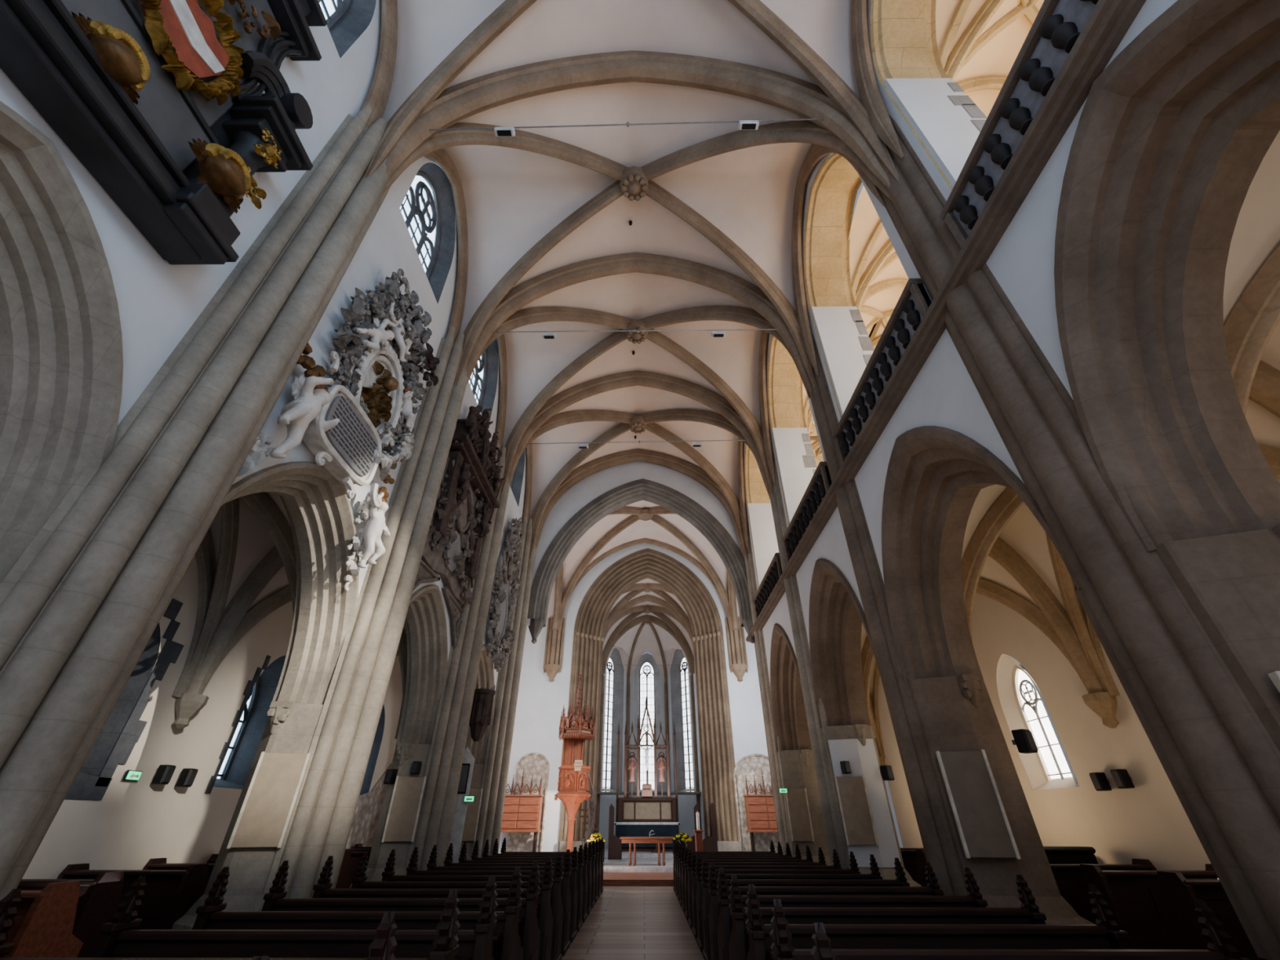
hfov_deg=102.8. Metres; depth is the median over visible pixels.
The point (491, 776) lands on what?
pier
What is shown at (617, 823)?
linen cloth
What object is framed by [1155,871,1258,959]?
pew
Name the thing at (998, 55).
ceiling
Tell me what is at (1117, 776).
grille
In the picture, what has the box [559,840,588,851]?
trim
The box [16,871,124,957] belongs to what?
pew
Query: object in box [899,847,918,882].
pew
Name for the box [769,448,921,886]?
pier
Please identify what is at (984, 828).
wall panel
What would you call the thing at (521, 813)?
tall cabinet
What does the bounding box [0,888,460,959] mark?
pew
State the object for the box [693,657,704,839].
wall
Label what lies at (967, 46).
trim
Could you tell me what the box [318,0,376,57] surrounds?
window
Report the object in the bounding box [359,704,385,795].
window
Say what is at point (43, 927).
pew
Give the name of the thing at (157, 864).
pew
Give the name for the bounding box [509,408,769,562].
trim
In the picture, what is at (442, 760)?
pier
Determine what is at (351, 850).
pew
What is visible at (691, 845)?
stall
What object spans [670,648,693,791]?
window
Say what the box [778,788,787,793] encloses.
exit sign
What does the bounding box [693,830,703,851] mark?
candle stand
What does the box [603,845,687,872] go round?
floor
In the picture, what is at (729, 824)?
trim
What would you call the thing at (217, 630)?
trim
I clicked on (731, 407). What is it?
trim
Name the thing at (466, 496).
carved epitaph
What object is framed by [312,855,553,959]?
pew
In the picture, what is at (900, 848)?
pew
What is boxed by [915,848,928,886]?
pew
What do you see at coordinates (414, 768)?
grille
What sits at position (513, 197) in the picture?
ceiling
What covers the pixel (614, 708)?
window
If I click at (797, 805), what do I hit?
wall panel
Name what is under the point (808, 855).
pew
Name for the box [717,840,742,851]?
trim
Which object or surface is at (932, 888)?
pew
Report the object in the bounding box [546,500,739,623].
ceiling
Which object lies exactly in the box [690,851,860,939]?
pew
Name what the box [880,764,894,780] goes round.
loudspeaker
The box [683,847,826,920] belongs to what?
pew
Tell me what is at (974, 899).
pew
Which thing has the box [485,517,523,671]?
stucco epitaph
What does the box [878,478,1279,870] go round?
wall
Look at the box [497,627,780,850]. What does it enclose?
trim
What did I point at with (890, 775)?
grille
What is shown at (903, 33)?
trim
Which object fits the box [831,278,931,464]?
gallery balustrade
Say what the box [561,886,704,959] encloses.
floor
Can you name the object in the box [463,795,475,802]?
exit sign
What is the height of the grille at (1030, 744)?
0.230 m
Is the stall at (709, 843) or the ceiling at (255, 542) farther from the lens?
the stall at (709, 843)
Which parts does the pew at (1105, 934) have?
rail, backrest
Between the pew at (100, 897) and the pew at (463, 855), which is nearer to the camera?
the pew at (100, 897)
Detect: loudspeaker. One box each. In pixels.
[151,764,175,784]
[175,768,198,786]
[383,768,397,784]
[410,761,422,774]
[840,760,851,773]
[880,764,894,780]
[1011,728,1038,753]
[1088,772,1111,791]
[1110,768,1134,788]
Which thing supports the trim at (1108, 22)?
attached to the wall at (943, 393)
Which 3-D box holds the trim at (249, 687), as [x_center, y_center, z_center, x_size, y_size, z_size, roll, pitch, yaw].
[-7.078,4.566,9.529,0.030,2.250,1.511,0,-34,0]
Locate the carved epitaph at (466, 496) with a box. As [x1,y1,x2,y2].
[413,404,505,648]
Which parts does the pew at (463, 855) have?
rail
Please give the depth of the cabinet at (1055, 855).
7.68 m
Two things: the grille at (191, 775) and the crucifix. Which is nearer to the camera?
the grille at (191, 775)
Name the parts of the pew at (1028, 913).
rail, backrest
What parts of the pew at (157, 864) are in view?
backrest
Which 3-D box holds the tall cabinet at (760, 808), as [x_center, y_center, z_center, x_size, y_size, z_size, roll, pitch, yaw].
[5.109,13.390,20.589,1.680,3.140,0.500,0,-34,0]
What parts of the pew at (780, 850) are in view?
rail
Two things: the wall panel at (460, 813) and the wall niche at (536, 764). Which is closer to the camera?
the wall panel at (460, 813)
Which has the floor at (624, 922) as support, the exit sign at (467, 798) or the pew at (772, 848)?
the pew at (772, 848)
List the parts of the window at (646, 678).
glass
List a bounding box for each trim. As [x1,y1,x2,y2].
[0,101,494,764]
[65,598,183,799]
[171,492,407,738]
[204,655,271,793]
[360,0,903,188]
[380,120,891,391]
[466,305,811,497]
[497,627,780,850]
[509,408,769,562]
[527,478,755,644]
[542,506,747,681]
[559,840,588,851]
[562,551,737,841]
[575,631,720,641]
[595,582,702,832]
[596,791,701,795]
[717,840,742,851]
[744,0,952,586]
[746,0,1146,643]
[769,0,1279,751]
[801,82,986,473]
[804,0,1039,461]
[861,244,1279,765]
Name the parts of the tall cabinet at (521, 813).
door, door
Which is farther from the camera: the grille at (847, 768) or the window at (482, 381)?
the window at (482, 381)
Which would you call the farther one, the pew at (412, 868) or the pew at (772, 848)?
the pew at (772, 848)
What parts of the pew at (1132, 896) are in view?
backrest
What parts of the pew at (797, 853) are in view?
rail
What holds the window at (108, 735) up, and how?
in the wall at (134, 823)
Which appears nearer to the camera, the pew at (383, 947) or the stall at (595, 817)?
the pew at (383, 947)
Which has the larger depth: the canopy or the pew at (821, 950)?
the canopy
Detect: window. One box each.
[77,622,160,777]
[213,655,285,789]
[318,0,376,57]
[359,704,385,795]
[400,162,455,303]
[468,338,497,425]
[510,450,524,506]
[602,648,623,791]
[633,653,661,791]
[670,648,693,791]
[996,653,1079,790]
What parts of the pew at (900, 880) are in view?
rail, backrest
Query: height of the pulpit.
6.300 m
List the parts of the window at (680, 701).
glass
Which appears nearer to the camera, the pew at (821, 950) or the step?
the pew at (821, 950)
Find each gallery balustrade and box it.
[752,552,782,619]
[782,461,831,563]
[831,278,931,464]
[938,0,1097,248]
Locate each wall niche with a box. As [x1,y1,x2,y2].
[345,763,391,848]
[506,752,549,851]
[733,753,778,853]
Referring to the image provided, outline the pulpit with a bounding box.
[554,674,604,857]
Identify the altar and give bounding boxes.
[614,696,679,851]
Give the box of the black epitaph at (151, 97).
[0,0,327,264]
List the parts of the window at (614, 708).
glass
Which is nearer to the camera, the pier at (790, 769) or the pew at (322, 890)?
the pew at (322, 890)
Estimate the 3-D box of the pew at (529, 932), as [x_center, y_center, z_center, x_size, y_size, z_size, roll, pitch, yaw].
[-2.416,4.588,5.189,2.777,1.171,0.760,0,-34,0]
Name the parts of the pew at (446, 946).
rail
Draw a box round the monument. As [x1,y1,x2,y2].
[235,268,439,591]
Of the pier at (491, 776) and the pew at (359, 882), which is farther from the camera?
the pier at (491, 776)
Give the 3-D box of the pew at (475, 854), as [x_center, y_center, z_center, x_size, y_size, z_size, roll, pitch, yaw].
[-2.368,8.738,11.364,2.777,1.171,0.760,0,-34,0]
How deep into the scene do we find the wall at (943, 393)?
6.05 m
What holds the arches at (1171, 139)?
attached to the wall at (943, 393)
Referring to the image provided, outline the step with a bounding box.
[603,872,673,886]
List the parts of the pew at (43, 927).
backrest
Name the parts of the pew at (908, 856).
backrest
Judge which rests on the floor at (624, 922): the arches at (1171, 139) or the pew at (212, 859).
the pew at (212, 859)
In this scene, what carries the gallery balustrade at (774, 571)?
on the trim at (1108, 22)
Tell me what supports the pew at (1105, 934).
on the floor at (624, 922)
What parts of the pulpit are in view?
stem, openwork railing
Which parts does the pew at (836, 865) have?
rail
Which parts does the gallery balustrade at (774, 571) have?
rail, post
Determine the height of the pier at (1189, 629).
11.200 m
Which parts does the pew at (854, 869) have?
rail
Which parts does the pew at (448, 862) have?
rail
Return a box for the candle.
[695,811,699,830]
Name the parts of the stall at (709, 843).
panel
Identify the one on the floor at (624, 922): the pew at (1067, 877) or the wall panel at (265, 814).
the pew at (1067, 877)
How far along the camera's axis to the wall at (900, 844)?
15.45 m
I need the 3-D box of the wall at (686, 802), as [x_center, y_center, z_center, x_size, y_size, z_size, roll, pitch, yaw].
[0.479,15.524,32.336,5.900,13.300,2.000,0,-34,0]
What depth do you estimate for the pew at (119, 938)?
3.61 m
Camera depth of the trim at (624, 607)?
31.78 m
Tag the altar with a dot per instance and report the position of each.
(646, 808)
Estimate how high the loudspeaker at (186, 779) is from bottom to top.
0.240 m
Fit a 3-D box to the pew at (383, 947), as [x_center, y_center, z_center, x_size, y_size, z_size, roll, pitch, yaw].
[-2.440,2.514,2.101,2.777,1.171,0.760,0,-34,0]
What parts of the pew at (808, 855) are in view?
rail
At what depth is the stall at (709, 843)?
19.14 m
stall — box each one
[590,803,604,862]
[608,804,622,859]
[687,804,700,851]
[702,802,718,851]
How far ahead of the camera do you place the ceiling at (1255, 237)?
5.39 m
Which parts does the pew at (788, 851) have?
rail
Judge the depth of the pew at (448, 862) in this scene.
9.80 m
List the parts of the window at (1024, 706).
glass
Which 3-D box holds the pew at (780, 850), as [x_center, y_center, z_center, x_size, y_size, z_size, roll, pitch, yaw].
[2.276,9.938,13.087,2.797,1.101,0.760,0,-34,0]
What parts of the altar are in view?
predella panel, predella panel, predella panel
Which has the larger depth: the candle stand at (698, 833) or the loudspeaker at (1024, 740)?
the candle stand at (698, 833)
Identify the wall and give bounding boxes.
[0,0,525,694]
[22,528,402,879]
[497,542,768,853]
[518,464,902,848]
[526,461,742,626]
[599,645,696,845]
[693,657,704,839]
[743,0,986,588]
[762,0,1177,684]
[827,738,902,867]
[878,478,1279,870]
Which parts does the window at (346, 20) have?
glass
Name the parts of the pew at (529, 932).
backrest, rail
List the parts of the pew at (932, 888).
rail, backrest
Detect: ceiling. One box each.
[208,492,406,634]
[382,0,874,518]
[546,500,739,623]
[602,577,693,680]
[802,0,1044,466]
[861,130,1279,702]
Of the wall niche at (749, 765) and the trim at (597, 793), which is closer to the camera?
the wall niche at (749, 765)
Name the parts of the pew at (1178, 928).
backrest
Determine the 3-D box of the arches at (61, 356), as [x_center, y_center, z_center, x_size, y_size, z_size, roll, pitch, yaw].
[-4.915,2.337,8.664,0.860,2.986,17.215,0,-34,0]
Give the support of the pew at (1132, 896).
on the floor at (624, 922)
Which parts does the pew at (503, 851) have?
rail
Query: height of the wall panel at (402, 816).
1.120 m
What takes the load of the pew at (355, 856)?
on the floor at (624, 922)
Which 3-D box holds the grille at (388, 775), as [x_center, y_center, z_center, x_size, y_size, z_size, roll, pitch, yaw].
[-5.212,6.116,10.536,0.143,0.220,0.015,-18,-38,25]
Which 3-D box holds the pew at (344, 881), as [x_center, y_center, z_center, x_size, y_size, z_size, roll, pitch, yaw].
[-6.174,7.373,9.251,1.560,1.080,0.620,0,-34,0]
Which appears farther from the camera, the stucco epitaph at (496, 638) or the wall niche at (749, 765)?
the wall niche at (749, 765)
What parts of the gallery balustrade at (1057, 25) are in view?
post, rail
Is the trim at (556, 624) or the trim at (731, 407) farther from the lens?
the trim at (556, 624)
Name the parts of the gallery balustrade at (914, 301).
post, post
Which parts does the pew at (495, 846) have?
rail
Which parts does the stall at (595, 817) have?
panel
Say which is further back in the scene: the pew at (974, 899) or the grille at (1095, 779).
the grille at (1095, 779)
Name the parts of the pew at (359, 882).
backrest, rail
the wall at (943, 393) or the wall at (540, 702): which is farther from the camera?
the wall at (540, 702)
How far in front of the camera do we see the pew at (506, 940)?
4.39 m
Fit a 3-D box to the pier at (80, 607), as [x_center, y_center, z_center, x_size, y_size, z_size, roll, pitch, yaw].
[-4.727,-1.155,5.632,1.695,11.200,1.820,0,-34,0]
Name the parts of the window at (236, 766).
glass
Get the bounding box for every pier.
[0,105,391,900]
[171,326,467,929]
[349,443,510,888]
[457,515,535,862]
[744,523,831,865]
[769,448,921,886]
[808,333,1093,924]
[879,114,1279,959]
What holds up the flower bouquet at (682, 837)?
on the stand
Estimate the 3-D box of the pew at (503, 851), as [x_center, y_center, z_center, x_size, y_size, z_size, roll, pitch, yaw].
[-2.350,10.294,13.680,2.777,1.171,0.760,0,-34,0]
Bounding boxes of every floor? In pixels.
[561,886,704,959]
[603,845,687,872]
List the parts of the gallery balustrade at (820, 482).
post, panel, post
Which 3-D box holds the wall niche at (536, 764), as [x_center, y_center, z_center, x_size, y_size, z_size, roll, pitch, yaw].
[-4.588,13.331,21.180,1.415,3.598,0.090,0,-34,0]
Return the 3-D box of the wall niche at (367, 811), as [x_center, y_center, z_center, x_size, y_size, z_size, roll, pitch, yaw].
[-7.041,8.434,12.821,0.020,2.700,4.200,0,-34,0]
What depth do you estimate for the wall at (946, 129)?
10.64 m
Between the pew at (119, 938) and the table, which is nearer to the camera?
the pew at (119, 938)
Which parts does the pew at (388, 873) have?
rail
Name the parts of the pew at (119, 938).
backrest, rail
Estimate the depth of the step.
14.72 m
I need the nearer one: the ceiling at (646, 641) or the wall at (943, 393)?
the wall at (943, 393)
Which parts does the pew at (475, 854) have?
rail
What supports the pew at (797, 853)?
on the floor at (624, 922)
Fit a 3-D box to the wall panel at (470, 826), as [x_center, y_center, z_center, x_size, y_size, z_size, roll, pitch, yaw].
[-4.712,9.168,14.001,0.580,1.220,0.080,12,-36,-17]
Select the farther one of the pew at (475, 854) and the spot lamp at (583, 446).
the spot lamp at (583, 446)
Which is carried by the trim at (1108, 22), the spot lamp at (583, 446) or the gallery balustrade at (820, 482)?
the gallery balustrade at (820, 482)
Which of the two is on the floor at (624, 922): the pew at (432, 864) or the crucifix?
the pew at (432, 864)
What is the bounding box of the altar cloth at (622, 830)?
[616,824,678,847]
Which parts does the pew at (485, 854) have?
rail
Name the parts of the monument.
oval frame, dark crown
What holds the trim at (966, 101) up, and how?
attached to the wall at (946, 129)
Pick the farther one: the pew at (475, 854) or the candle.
the candle
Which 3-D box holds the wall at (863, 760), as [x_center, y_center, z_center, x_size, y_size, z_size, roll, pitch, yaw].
[4.521,6.482,10.363,0.921,2.200,0.076,-7,-35,10]
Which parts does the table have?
leg, leg, leg, leg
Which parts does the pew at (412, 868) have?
rail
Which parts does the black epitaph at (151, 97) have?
moulding, curved moulding, curved moulding, curved moulding, cornice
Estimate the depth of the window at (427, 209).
11.94 m
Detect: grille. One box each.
[162,766,175,782]
[185,769,198,785]
[383,769,391,782]
[410,762,417,773]
[844,761,851,772]
[886,766,894,778]
[1024,730,1038,750]
[1088,773,1102,789]
[1110,770,1124,786]
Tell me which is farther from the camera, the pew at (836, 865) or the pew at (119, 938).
the pew at (836, 865)
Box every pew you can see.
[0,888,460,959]
[2,880,83,957]
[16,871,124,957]
[57,863,208,929]
[90,875,497,959]
[142,857,214,887]
[191,866,523,959]
[206,853,218,863]
[251,955,269,959]
[261,860,540,959]
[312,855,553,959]
[335,850,351,888]
[345,848,371,851]
[348,849,371,884]
[351,852,564,959]
[353,843,372,848]
[365,911,397,959]
[381,848,572,956]
[406,847,578,942]
[426,844,584,932]
[444,843,588,923]
[458,841,592,915]
[471,840,595,908]
[482,839,599,902]
[492,838,601,897]
[500,837,604,893]
[672,840,775,892]
[674,841,782,896]
[675,842,791,901]
[678,844,802,906]
[680,845,813,913]
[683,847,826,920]
[686,848,842,928]
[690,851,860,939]
[694,854,882,952]
[700,857,910,959]
[707,862,943,959]
[716,866,987,959]
[728,874,1046,959]
[745,884,1130,959]
[769,898,1250,959]
[810,922,835,959]
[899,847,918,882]
[900,848,924,849]
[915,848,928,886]
[1049,858,1156,916]
[1078,863,1217,949]
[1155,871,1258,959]
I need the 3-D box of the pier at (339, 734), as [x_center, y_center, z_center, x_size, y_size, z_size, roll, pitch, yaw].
[-4.698,1.327,9.326,1.695,11.200,1.820,0,-34,0]
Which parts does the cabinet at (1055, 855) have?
lid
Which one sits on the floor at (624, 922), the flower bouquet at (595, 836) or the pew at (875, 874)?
the pew at (875, 874)
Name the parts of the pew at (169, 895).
backrest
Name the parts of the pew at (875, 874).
rail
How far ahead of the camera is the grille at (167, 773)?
7.45 m
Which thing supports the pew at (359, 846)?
on the floor at (624, 922)
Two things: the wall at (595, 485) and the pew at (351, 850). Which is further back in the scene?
the wall at (595, 485)
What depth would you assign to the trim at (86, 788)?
7.12 m
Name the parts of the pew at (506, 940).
backrest, rail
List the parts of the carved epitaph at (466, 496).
spandrel panel, panel, spandrel panel, cornice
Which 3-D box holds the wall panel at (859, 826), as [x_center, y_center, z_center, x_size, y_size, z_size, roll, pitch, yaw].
[4.319,6.598,10.223,0.580,1.170,0.080,-11,-35,15]
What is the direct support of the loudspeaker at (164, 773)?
attached to the wall at (134, 823)
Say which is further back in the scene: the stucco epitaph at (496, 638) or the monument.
the stucco epitaph at (496, 638)
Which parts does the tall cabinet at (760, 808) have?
door, door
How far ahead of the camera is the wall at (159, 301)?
6.75 m
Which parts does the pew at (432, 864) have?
rail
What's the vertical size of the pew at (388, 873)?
1.171 m
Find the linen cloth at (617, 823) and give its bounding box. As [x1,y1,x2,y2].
[613,822,680,824]
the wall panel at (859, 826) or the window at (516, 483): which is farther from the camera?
the window at (516, 483)
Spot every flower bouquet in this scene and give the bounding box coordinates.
[586,832,605,843]
[673,832,692,848]
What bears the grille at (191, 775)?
attached to the loudspeaker at (186, 779)
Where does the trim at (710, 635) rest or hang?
attached to the wall at (540, 702)
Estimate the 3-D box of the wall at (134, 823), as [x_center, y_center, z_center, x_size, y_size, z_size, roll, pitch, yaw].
[-7.095,3.093,8.188,0.001,7.000,17.850,0,-34,0]
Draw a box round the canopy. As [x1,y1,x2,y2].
[469,683,495,742]
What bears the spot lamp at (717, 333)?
attached to the wall at (946, 129)
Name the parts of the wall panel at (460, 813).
frame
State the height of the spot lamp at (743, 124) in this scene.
0.510 m
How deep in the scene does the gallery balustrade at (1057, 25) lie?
5.23 m
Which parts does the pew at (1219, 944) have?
rail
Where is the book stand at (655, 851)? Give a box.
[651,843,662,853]
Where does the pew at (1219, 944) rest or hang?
on the floor at (624, 922)
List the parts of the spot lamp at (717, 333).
spot lamp, tie rod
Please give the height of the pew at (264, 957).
1.171 m
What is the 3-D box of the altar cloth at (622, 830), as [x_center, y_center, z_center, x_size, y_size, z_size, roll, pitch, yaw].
[0.331,16.057,23.034,2.800,0.840,0.088,0,-34,0]
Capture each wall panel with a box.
[226,751,311,848]
[381,775,426,842]
[448,746,474,862]
[462,788,483,841]
[785,787,814,841]
[834,775,879,845]
[935,749,1021,859]
[1267,671,1279,693]
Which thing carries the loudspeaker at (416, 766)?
attached to the pier at (442, 760)
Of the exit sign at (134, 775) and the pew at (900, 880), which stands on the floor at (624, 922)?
the pew at (900, 880)
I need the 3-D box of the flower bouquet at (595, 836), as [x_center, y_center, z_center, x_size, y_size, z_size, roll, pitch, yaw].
[-1.300,10.568,14.873,0.444,0.507,0.495,20,-39,-27]
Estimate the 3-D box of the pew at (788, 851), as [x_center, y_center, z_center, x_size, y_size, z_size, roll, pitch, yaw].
[2.270,9.419,12.316,2.797,1.101,0.760,0,-34,0]
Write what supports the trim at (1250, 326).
attached to the wall at (863, 760)
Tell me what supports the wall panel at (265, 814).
attached to the pier at (339, 734)
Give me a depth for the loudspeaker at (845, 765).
10.56 m
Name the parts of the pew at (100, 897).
backrest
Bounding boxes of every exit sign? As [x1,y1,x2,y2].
[122,769,142,781]
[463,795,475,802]
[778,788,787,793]
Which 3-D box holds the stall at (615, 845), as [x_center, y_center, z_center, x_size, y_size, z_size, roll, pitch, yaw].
[-1.002,14.335,20.857,0.530,1.870,0.460,0,-34,0]
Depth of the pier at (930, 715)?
7.11 m
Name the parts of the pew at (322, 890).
rail, backrest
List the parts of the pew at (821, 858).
rail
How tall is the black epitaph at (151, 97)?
4.620 m
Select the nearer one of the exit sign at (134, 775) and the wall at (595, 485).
the exit sign at (134, 775)
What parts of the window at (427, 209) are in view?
glass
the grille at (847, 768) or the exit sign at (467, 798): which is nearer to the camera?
the grille at (847, 768)
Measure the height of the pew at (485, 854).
1.171 m
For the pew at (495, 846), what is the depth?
12.89 m
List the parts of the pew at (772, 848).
rail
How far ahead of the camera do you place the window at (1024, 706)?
9.61 m
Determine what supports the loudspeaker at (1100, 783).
attached to the wall at (1148, 820)
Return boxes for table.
[619,836,674,866]
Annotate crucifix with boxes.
[636,733,656,784]
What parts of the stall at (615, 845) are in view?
panel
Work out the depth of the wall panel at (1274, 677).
3.20 m
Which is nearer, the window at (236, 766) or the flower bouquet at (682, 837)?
the window at (236, 766)
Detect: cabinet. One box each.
[500,768,543,851]
[743,770,777,851]
[1043,846,1098,864]
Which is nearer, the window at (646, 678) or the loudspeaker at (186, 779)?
the loudspeaker at (186, 779)
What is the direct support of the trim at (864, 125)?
attached to the wall at (946, 129)
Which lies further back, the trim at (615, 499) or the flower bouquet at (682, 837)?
the trim at (615, 499)
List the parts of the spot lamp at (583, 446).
tie rod, spot lamp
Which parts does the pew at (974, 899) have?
rail, backrest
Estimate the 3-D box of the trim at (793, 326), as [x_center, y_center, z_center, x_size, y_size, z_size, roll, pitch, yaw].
[-0.261,-5.196,11.111,8.616,5.220,4.715,0,-34,0]
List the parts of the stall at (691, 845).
panel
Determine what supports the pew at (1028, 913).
on the floor at (624, 922)
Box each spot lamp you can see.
[428,118,823,136]
[491,328,777,338]
[525,440,747,448]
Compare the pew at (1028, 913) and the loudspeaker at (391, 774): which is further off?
the loudspeaker at (391, 774)
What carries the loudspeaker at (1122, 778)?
attached to the wall at (1148, 820)
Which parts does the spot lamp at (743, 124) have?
spot lamp, tie rod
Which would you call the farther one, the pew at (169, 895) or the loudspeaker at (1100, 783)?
the loudspeaker at (1100, 783)
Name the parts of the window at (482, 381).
glass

